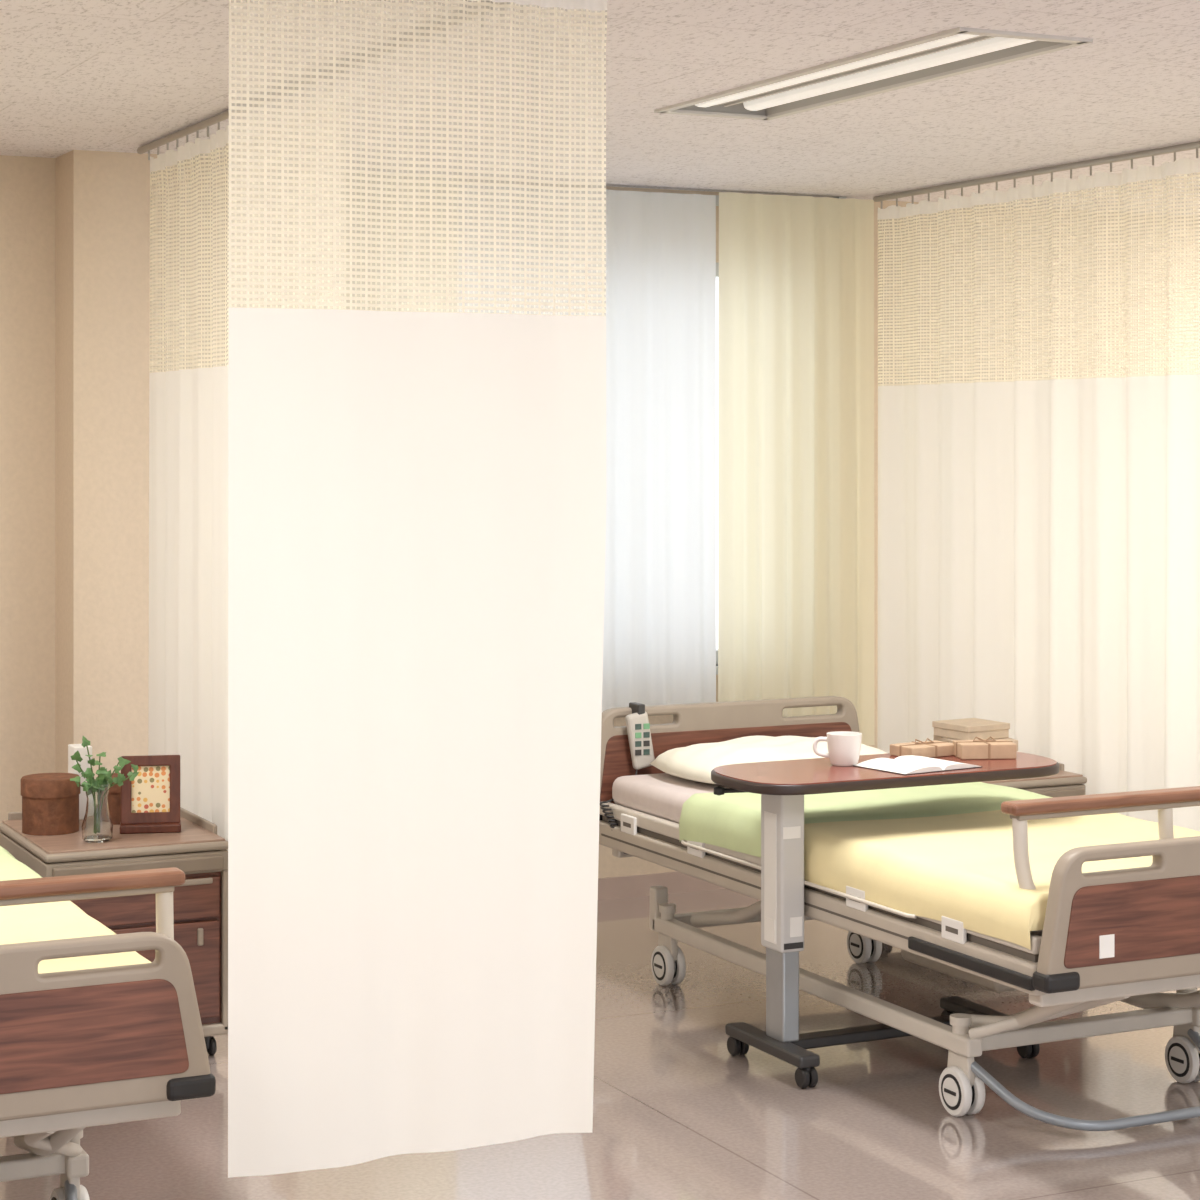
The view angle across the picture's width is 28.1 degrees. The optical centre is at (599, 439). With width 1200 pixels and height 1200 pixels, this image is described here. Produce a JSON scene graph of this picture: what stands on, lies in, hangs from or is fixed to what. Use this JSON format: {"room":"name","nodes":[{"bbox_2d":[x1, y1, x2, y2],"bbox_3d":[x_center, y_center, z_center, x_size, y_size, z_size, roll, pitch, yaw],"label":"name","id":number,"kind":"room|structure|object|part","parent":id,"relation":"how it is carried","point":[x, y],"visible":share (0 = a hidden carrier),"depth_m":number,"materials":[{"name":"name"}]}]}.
{"room":"hospital room","nodes":[
{"label":"hospital room","id":0,"kind":"room"},
{"bbox_2d":[0,889,1199,1199],"bbox_3d":[1.402,1.660,3.993,9.200,0.100,9.570,0,0,-26],"label":"floor","id":1,"kind":"structure","parent":0,"point":[677,1116],"depth_m":5.62,"materials":[{"name":"tile"}]},
{"bbox_2d":[0,867,215,1199],"bbox_3d":[-1.641,1.212,5.220,1.016,0.796,2.332,0,0,-26],"label":"hospital bed","id":2,"kind":"object","parent":1,"relation":"on","point":[80,1049],"visible":0.96,"depth_m":4.32,"materials":[{"name":"beige plastic"}]},
{"bbox_2d":[60,1174,79,1199],"bbox_3d":[-1.060,1.497,4.801,0.022,0.118,0.093,0,0,-26],"label":"caster","id":3,"kind":"object","parent":2,"relation":"attached to","point":[69,1183],"depth_m":4.76,"materials":[{"name":"beige plastic"}]},
{"bbox_2d":[0,846,151,973],"bbox_3d":[-1.529,1.059,4.989,0.954,0.146,1.669,0,0,-26],"label":"blanket","id":4,"kind":"object","parent":2,"relation":"on","point":[24,923],"visible":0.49,"depth_m":4.93,"materials":[{"name":"fabric"}]},
{"bbox_3d":[-1.061,1.417,4.802,0.052,0.085,0.052,0,0,-26],"label":"caster foot stem","id":5,"kind":"part","parent":2,"relation":"part of","materials":[{"name":"beige metal"}]},
{"bbox_3d":[-1.142,0.828,4.391,0.775,0.028,0.060,0,0,-26],"label":"grab rail","id":6,"kind":"part","parent":2,"relation":"part of","materials":[{"name":"brown wood"}]},
{"bbox_3d":[-1.147,1.062,4.199,0.864,0.175,0.052,0,0,-26],"label":"wood panel","id":7,"kind":"part","parent":2,"relation":"part of","materials":[{"name":"brown wood"}]},
{"bbox_3d":[-1.147,1.048,4.199,0.955,0.305,0.045,0,0,-26],"label":"frame","id":8,"kind":"part","parent":2,"relation":"part of","materials":[{"name":"beige plastic"}]},
{"bbox_3d":[-0.796,0.962,4.478,0.039,0.225,0.178,0,0,-26],"label":"grab post","id":9,"kind":"part","parent":2,"relation":"part of","materials":[{"name":"beige plastic"}]},
{"bbox_2d":[0,807,227,1054],"bbox_3d":[-1.304,1.315,6.407,0.485,0.590,0.588,0,0,-26],"label":"bedside cabinet","id":10,"kind":"object","parent":1,"relation":"on","point":[200,905],"visible":0.41,"depth_m":6.22,"materials":[{"name":"beige wood"}]},
{"bbox_2d":[21,773,80,835],"bbox_3d":[-1.460,0.967,6.380,0.155,0.145,0.155,0,0,-26],"label":"canister","id":11,"kind":"object","parent":10,"relation":"on","point":[50,801],"visible":0.98,"depth_m":6.32,"materials":[{"name":"brown leather"}]},
{"bbox_3d":[-1.460,0.918,6.380,0.155,0.046,0.155,0,0,-26],"label":"lid","id":12,"kind":"part","parent":11,"relation":"part of","materials":[{"name":"brown wood"}]},
{"bbox_2d":[68,744,91,819],"bbox_3d":[-1.429,0.940,6.598,0.050,0.200,0.075,0,0,-26],"label":"carton","id":13,"kind":"object","parent":10,"relation":"on","point":[72,748],"visible":0.4,"depth_m":6.57,"materials":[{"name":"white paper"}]},
{"bbox_2d":[70,736,138,842],"bbox_3d":[-1.287,0.904,6.221,0.184,0.271,0.097,0,0,-26],"label":"vase","id":14,"kind":"object","parent":10,"relation":"on","point":[97,825],"visible":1,"depth_m":6.20,"materials":[{"name":"clear glass"}]},
{"bbox_3d":[-1.323,0.907,6.234,0.031,0.226,0.004,0,0,31],"label":"stem","id":15,"kind":"part","parent":14,"relation":"part of","materials":[{"name":"green plant"}]},
{"bbox_3d":[-1.303,0.965,6.223,0.080,0.150,0.080,0,0,-26],"label":"glass","id":16,"kind":"part","parent":14,"relation":"part of","materials":[{"name":"clear glass"}]},
{"bbox_2d":[0,832,227,877],"bbox_3d":[-1.303,1.097,6.405,0.477,0.055,0.584,0,0,-26],"label":"tabletop","id":17,"kind":"object","parent":10,"relation":"on","point":[201,859],"depth_m":6.17,"materials":[{"name":"beige wood"}]},
{"bbox_2d":[108,773,120,824],"bbox_3d":[-1.313,0.977,6.541,0.116,0.125,0.116,0,0,-26],"label":"canister","id":18,"kind":"object","parent":10,"relation":"on","point":[114,795],"visible":0.18,"depth_m":6.49,"materials":[{"name":"brown leather"}]},
{"bbox_3d":[-1.313,0.934,6.541,0.116,0.040,0.116,0,0,-26],"label":"lid","id":19,"kind":"part","parent":18,"relation":"part of","materials":[{"name":"brown wood"}]},
{"bbox_3d":[-1.185,1.188,6.160,0.425,0.105,0.020,0,0,-26],"label":"drawer","id":20,"kind":"part","parent":10,"relation":"part of","materials":[{"name":"brown wood"}]},
{"bbox_2d":[120,755,180,833],"bbox_3d":[-1.195,0.940,6.383,0.160,0.199,0.085,0,0,-10],"label":"picture frame","id":21,"kind":"object","parent":10,"relation":"on","point":[150,803],"visible":0.98,"depth_m":6.38,"materials":[{"name":"brown wood"}]},
{"bbox_2d":[131,766,169,812],"bbox_3d":[-1.196,0.929,6.390,0.110,0.129,0.022,0,0,-10],"label":"print","id":22,"kind":"object","parent":21,"relation":"on","point":[150,789],"depth_m":6.39},
{"bbox_3d":[-1.185,1.375,6.160,0.425,0.250,0.020,0,0,-26],"label":"door","id":23,"kind":"part","parent":10,"relation":"part of","materials":[{"name":"brown wood"}]},
{"bbox_3d":[-1.180,1.144,6.150,0.385,0.016,0.012,0,0,-26],"label":"drawer handle","id":24,"kind":"part","parent":10,"relation":"part of","materials":[{"name":"beige metal"}]},
{"bbox_3d":[-1.036,1.288,6.219,0.015,0.045,0.012,0,0,-26],"label":"door handle","id":25,"kind":"part","parent":10,"relation":"part of","materials":[{"name":"beige plastic"}]},
{"bbox_3d":[-1.028,1.567,6.278,0.024,0.045,0.024,0,0,-26],"label":"wheel stem","id":26,"kind":"part","parent":10,"relation":"part of","materials":[{"name":"grey metal"}]},
{"bbox_3d":[-0.979,1.330,6.263,0.020,0.420,0.030,0,0,-26],"label":"post","id":27,"kind":"part","parent":10,"relation":"part of","materials":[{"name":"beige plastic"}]},
{"bbox_2d":[711,752,1059,1087],"bbox_3d":[0.749,1.230,6.274,0.962,0.760,0.406,0,0,-26],"label":"table","id":28,"kind":"object","parent":1,"relation":"on","point":[782,786],"visible":0.83,"depth_m":6.11,"materials":[{"name":"brown wood"}]},
{"bbox_3d":[0.306,0.902,6.168,0.028,0.024,0.028,0,0,-26],"label":"lever knob","id":29,"kind":"part","parent":28,"relation":"part of","materials":[{"name":"black plastic"}]},
{"bbox_3d":[0.348,0.899,6.161,0.087,0.017,0.012,0,0,10],"label":"lever","id":30,"kind":"part","parent":28,"relation":"part of","materials":[{"name":"black rubber"}]},
{"bbox_2d":[813,731,861,765],"bbox_3d":[0.629,0.808,6.281,0.117,0.082,0.093,0,0,41],"label":"coffee mug","id":31,"kind":"object","parent":28,"relation":"on","point":[844,747],"visible":1,"depth_m":6.24,"materials":[{"name":"white ceramic"}]},
{"bbox_3d":[0.580,0.805,6.283,0.046,0.056,0.012,0,0,9],"label":"handle","id":32,"kind":"part","parent":31,"relation":"part of","materials":[{"name":"white ceramic"}]},
{"bbox_2d":[853,755,982,774],"bbox_3d":[0.826,0.842,6.242,0.266,0.014,0.206,0,0,-34],"label":"open magazine","id":33,"kind":"object","parent":28,"relation":"on","point":[907,764],"visible":1,"depth_m":6.20,"materials":[{"name":"white paper"}]},
{"bbox_2d":[890,738,953,757],"bbox_3d":[0.874,0.827,6.465,0.163,0.044,0.103,0,0,-31],"label":"parcel","id":34,"kind":"object","parent":28,"relation":"on","point":[930,748],"visible":0.94,"depth_m":6.43,"materials":[{"name":"paper"}]},
{"bbox_2d":[953,736,1016,759],"bbox_3d":[1.030,0.822,6.429,0.153,0.054,0.103,0,0,-6],"label":"parcel","id":35,"kind":"object","parent":28,"relation":"on","point":[980,748],"visible":1,"depth_m":6.38,"materials":[{"name":"paper"}]},
{"bbox_2d":[599,696,1199,1130],"bbox_3d":[0.894,1.212,6.446,1.016,0.796,2.332,0,0,-26],"label":"hospital bed","id":36,"kind":"object","parent":1,"relation":"on","point":[1131,936],"visible":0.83,"depth_m":5.72,"materials":[{"name":"beige plastic"}]},
{"bbox_2d":[600,702,654,853],"bbox_3d":[0.084,1.016,7.218,0.103,0.432,0.214,0,0,26],"label":"remote control","id":37,"kind":"object","parent":36,"relation":"on","point":[637,723],"visible":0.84,"depth_m":7.26,"materials":[{"name":"off-white plastic"},{"name":"dark grey plastic"},{"name":"green plastic"}]},
{"bbox_3d":[0.200,1.417,7.100,0.052,0.085,0.052,0,0,-26],"label":"caster head stem","id":38,"kind":"part","parent":36,"relation":"part of","materials":[{"name":"beige metal"}]},
{"bbox_2d":[658,933,677,962],"bbox_3d":[0.201,1.497,7.098,0.022,0.118,0.093,0,0,-26],"label":"hood","id":39,"kind":"object","parent":36,"relation":"attached to","point":[667,946],"depth_m":7.06,"materials":[{"name":"beige plastic"}]},
{"bbox_3d":[0.399,1.008,7.468,0.915,0.225,0.052,0,0,-26],"label":"wood panel","id":40,"kind":"part","parent":36,"relation":"part of","materials":[{"name":"brown wood"}]},
{"bbox_3d":[0.399,0.993,7.468,1.005,0.355,0.045,0,0,-26],"label":"frame","id":41,"kind":"part","parent":36,"relation":"part of","materials":[{"name":"beige plastic"}]},
{"bbox_2d":[649,736,886,783],"bbox_3d":[0.530,0.952,7.198,0.714,0.115,0.420,0,0,-26],"label":"pillow","id":42,"kind":"object","parent":36,"relation":"on","point":[696,762],"visible":0.46,"depth_m":7.06,"materials":[{"name":"fabric"}]},
{"bbox_3d":[0.486,1.110,6.255,0.030,0.040,2.200,0,0,-26],"label":"deck rail","id":43,"kind":"part","parent":36,"relation":"part of","materials":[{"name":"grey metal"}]},
{"bbox_3d":[0.485,1.183,6.255,0.042,0.070,2.220,0,0,-26],"label":"rail","id":44,"kind":"part","parent":36,"relation":"part of","materials":[{"name":"grey metal"}]},
{"bbox_3d":[0.891,1.058,6.451,0.880,0.095,2.160,0,0,-26],"label":"mattress","id":45,"kind":"part","parent":36,"relation":"part of","materials":[{"name":"fabric"}]},
{"bbox_2d":[679,782,1199,949],"bbox_3d":[1.006,1.059,6.215,0.954,0.146,1.669,0,0,-26],"label":"blanket","id":46,"kind":"object","parent":36,"relation":"on","point":[935,852],"visible":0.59,"depth_m":6.04,"materials":[{"name":"fabric"}]},
{"bbox_3d":[0.862,1.417,5.731,0.052,0.085,0.052,0,0,-26],"label":"caster foot stem","id":47,"kind":"part","parent":36,"relation":"part of","materials":[{"name":"beige metal"}]},
{"bbox_2d":[947,1050,974,1086],"bbox_3d":[0.862,1.497,5.730,0.022,0.118,0.093,0,0,-26],"label":"hood","id":48,"kind":"object","parent":36,"relation":"attached to","point":[961,1063],"depth_m":5.69,"materials":[{"name":"beige plastic"}]},
{"bbox_3d":[0.978,0.962,5.335,0.039,0.225,0.178,0,0,-26],"label":"grab post","id":49,"kind":"part","parent":36,"relation":"part of","materials":[{"name":"beige plastic"}]},
{"bbox_3d":[1.248,0.828,5.546,0.745,0.028,0.060,0,0,-26],"label":"grab rail","id":50,"kind":"part","parent":36,"relation":"part of","materials":[{"name":"brown wood"}]},
{"bbox_3d":[1.387,1.048,5.425,0.955,0.305,0.045,0,0,-26],"label":"frame","id":51,"kind":"part","parent":36,"relation":"part of","materials":[{"name":"beige plastic"}]},
{"bbox_3d":[1.387,1.062,5.425,0.864,0.175,0.052,0,0,-26],"label":"wood panel","id":52,"kind":"part","parent":36,"relation":"part of","materials":[{"name":"brown wood"}]},
{"bbox_3d":[1.347,0.962,5.514,0.039,0.225,0.178,0,0,-26],"label":"grab post","id":53,"kind":"part","parent":36,"relation":"part of","materials":[{"name":"beige plastic"}]},
{"bbox_3d":[1.474,1.417,6.027,0.052,0.085,0.052,0,0,-26],"label":"caster foot stem","id":54,"kind":"part","parent":36,"relation":"part of","materials":[{"name":"beige metal"}]},
{"bbox_2d":[1173,1024,1199,1054],"bbox_3d":[1.474,1.497,6.026,0.022,0.118,0.093,0,0,-26],"label":"hood","id":55,"kind":"object","parent":36,"relation":"attached to","point":[1186,1037],"depth_m":5.99,"materials":[{"name":"beige plastic"}]},
{"bbox_2d":[983,763,1086,797],"bbox_3d":[1.186,1.315,7.611,0.460,0.590,0.588,0,0,-26],"label":"base cabinet","id":56,"kind":"object","parent":1,"relation":"on","point":[1064,783],"visible":0.11,"depth_m":7.40,"materials":[{"name":"beige wood"}]},
{"bbox_2d":[933,735,1017,750],"bbox_3d":[1.203,0.996,7.690,0.206,0.087,0.206,0,0,-14],"label":"gift box","id":57,"kind":"object","parent":56,"relation":"on","point":[950,740],"visible":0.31,"depth_m":7.65,"materials":[{"name":"beige cardboard"}]},
{"bbox_2d":[932,718,1009,739],"bbox_3d":[1.190,0.928,7.695,0.176,0.047,0.176,0,0,-32],"label":"gift box","id":58,"kind":"object","parent":57,"relation":"on","point":[968,728],"visible":0.95,"depth_m":7.64,"materials":[{"name":"beige cardboard"}]},
{"bbox_3d":[1.190,0.914,7.695,0.176,0.019,0.176,0,0,-32],"label":"lid","id":59,"kind":"part","parent":58,"relation":"part of","materials":[{"name":"beige cardboard"}]},
{"bbox_2d":[1021,784,1085,797],"bbox_3d":[1.187,1.097,7.609,0.452,0.055,0.584,0,0,-26],"label":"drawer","id":60,"kind":"object","parent":56,"relation":"on","point":[1051,790],"depth_m":7.40,"materials":[{"name":"beige wood"}]},
{"bbox_2d":[0,0,1199,216],"bbox_3d":[1.402,-0.940,3.993,9.200,0.100,9.570,0,0,-26],"label":"ceiling","id":61,"kind":"structure","parent":0,"point":[125,76],"depth_m":6.13,"materials":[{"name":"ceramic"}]},
{"bbox_2d":[137,1,522,159],"bbox_3d":[-1.082,-0.862,5.719,1.030,0.050,3.061,0,0,-26],"label":"rail","id":62,"kind":"object","parent":61,"relation":"attached to","point":[223,116],"visible":0.39,"depth_m":6.36,"materials":[{"name":"metal"}]},
{"bbox_2d":[148,89,346,850],"bbox_3d":[-0.972,0.233,6.400,0.054,2.155,1.670,0,0,-26],"label":"privacy curtain","id":63,"kind":"object","parent":62,"relation":"hanging from","point":[189,408],"visible":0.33,"depth_m":6.72,"materials":[{"name":"beige fabric"}]},
{"bbox_2d":[228,0,606,1177],"bbox_3d":[-0.324,0.233,4.407,0.733,2.155,0.028,0,0,-25],"label":"privacy curtain","id":64,"kind":"object","parent":62,"relation":"hanging from","point":[417,499],"visible":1,"depth_m":4.40,"materials":[{"name":"beige fabric"}]},
{"bbox_2d":[272,177,845,205],"bbox_3d":[-0.070,-0.861,8.336,2.230,0.053,0.070,0,0,-26],"label":"rail","id":65,"kind":"object","parent":61,"relation":"attached to","point":[589,186],"depth_m":8.43,"materials":[{"name":"grey metal"}]},
{"bbox_2d":[654,27,1092,119],"bbox_3d":[0.620,-0.933,5.898,0.354,0.103,1.444,0,0,-26],"label":"ceiling light","id":66,"kind":"object","parent":61,"relation":"in","point":[959,50],"depth_m":5.85,"materials":[{"name":"white metal"}]},
{"bbox_2d":[0,150,1199,877],"bbox_3d":[-0.574,0.360,8.081,9.200,2.500,0.390,0,0,-26],"label":"wall","id":67,"kind":"structure","parent":0,"point":[75,227],"depth_m":7.51,"materials":[{"name":"beige paint"}]},
{"bbox_2d":[598,871,726,899],"bbox_3d":[-0.539,1.573,8.008,9.200,0.075,0.252,0,0,-26],"label":"baseboard","id":68,"kind":"structure","parent":67,"relation":"attached to","point":[676,882],"depth_m":8.47,"materials":[{"name":"plastic"}]},
{"bbox_2d":[716,649,717,664],"bbox_3d":[-0.084,0.785,8.445,1.700,0.050,0.060,0,0,-26],"label":"frame","id":69,"kind":"object","parent":67,"relation":"attached to","point":[716,649],"visible":0.02,"depth_m":8.66,"materials":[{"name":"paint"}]},
{"bbox_2d":[716,263,718,277],"bbox_3d":[-0.084,-0.615,8.445,1.700,0.050,0.060,0,0,-26],"label":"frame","id":70,"kind":"object","parent":67,"relation":"attached to","point":[717,264],"visible":0.02,"depth_m":8.66,"materials":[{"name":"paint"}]},
{"bbox_2d":[718,141,1199,744],"bbox_3d":[1.651,0.112,6.670,0.643,1.997,4.372,0,0,-26],"label":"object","id":71,"kind":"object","parent":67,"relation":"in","point":[796,364],"depth_m":8.60,"materials":[{"name":"beige fabric"}]},
{"bbox_2d":[297,171,456,311],"bbox_3d":[-0.731,0.117,7.899,0.560,1.985,0.069,0,0,-26],"label":"drape","id":72,"kind":"object","parent":71,"relation":"hanging from","point":[348,174],"visible":0.02,"depth_m":7.92,"materials":[{"name":"beige fabric"}]},
{"bbox_2d":[459,185,715,711],"bbox_3d":[-0.046,0.043,8.263,1.010,1.815,0.047,0,0,-26],"label":"sheer curtain","id":73,"kind":"object","parent":71,"relation":"hanging from","point":[659,635],"visible":0.5,"depth_m":8.38,"materials":[{"name":"white fabric"}]},
{"bbox_2d":[718,192,874,744],"bbox_3d":[0.709,0.117,8.606,0.632,1.985,0.066,0,0,-26],"label":"drape","id":74,"kind":"object","parent":71,"relation":"hanging from","point":[796,364],"depth_m":8.60,"materials":[{"name":"beige fabric"}]},
{"bbox_3d":[1.942,-0.862,6.781,0.022,0.050,4.320,0,0,-26],"label":"curtain rail","id":75,"kind":"part","parent":71,"relation":"part of","materials":[{"name":"grey metal"}]},
{"bbox_2d":[877,158,1199,831],"bbox_3d":[1.925,0.233,6.817,0.093,2.155,4.200,0,0,-26],"label":"privacy curtain","id":76,"kind":"object","parent":71,"relation":"hanging from","point":[1039,540],"visible":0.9,"depth_m":7.71,"materials":[{"name":"beige fabric"}]}
]}

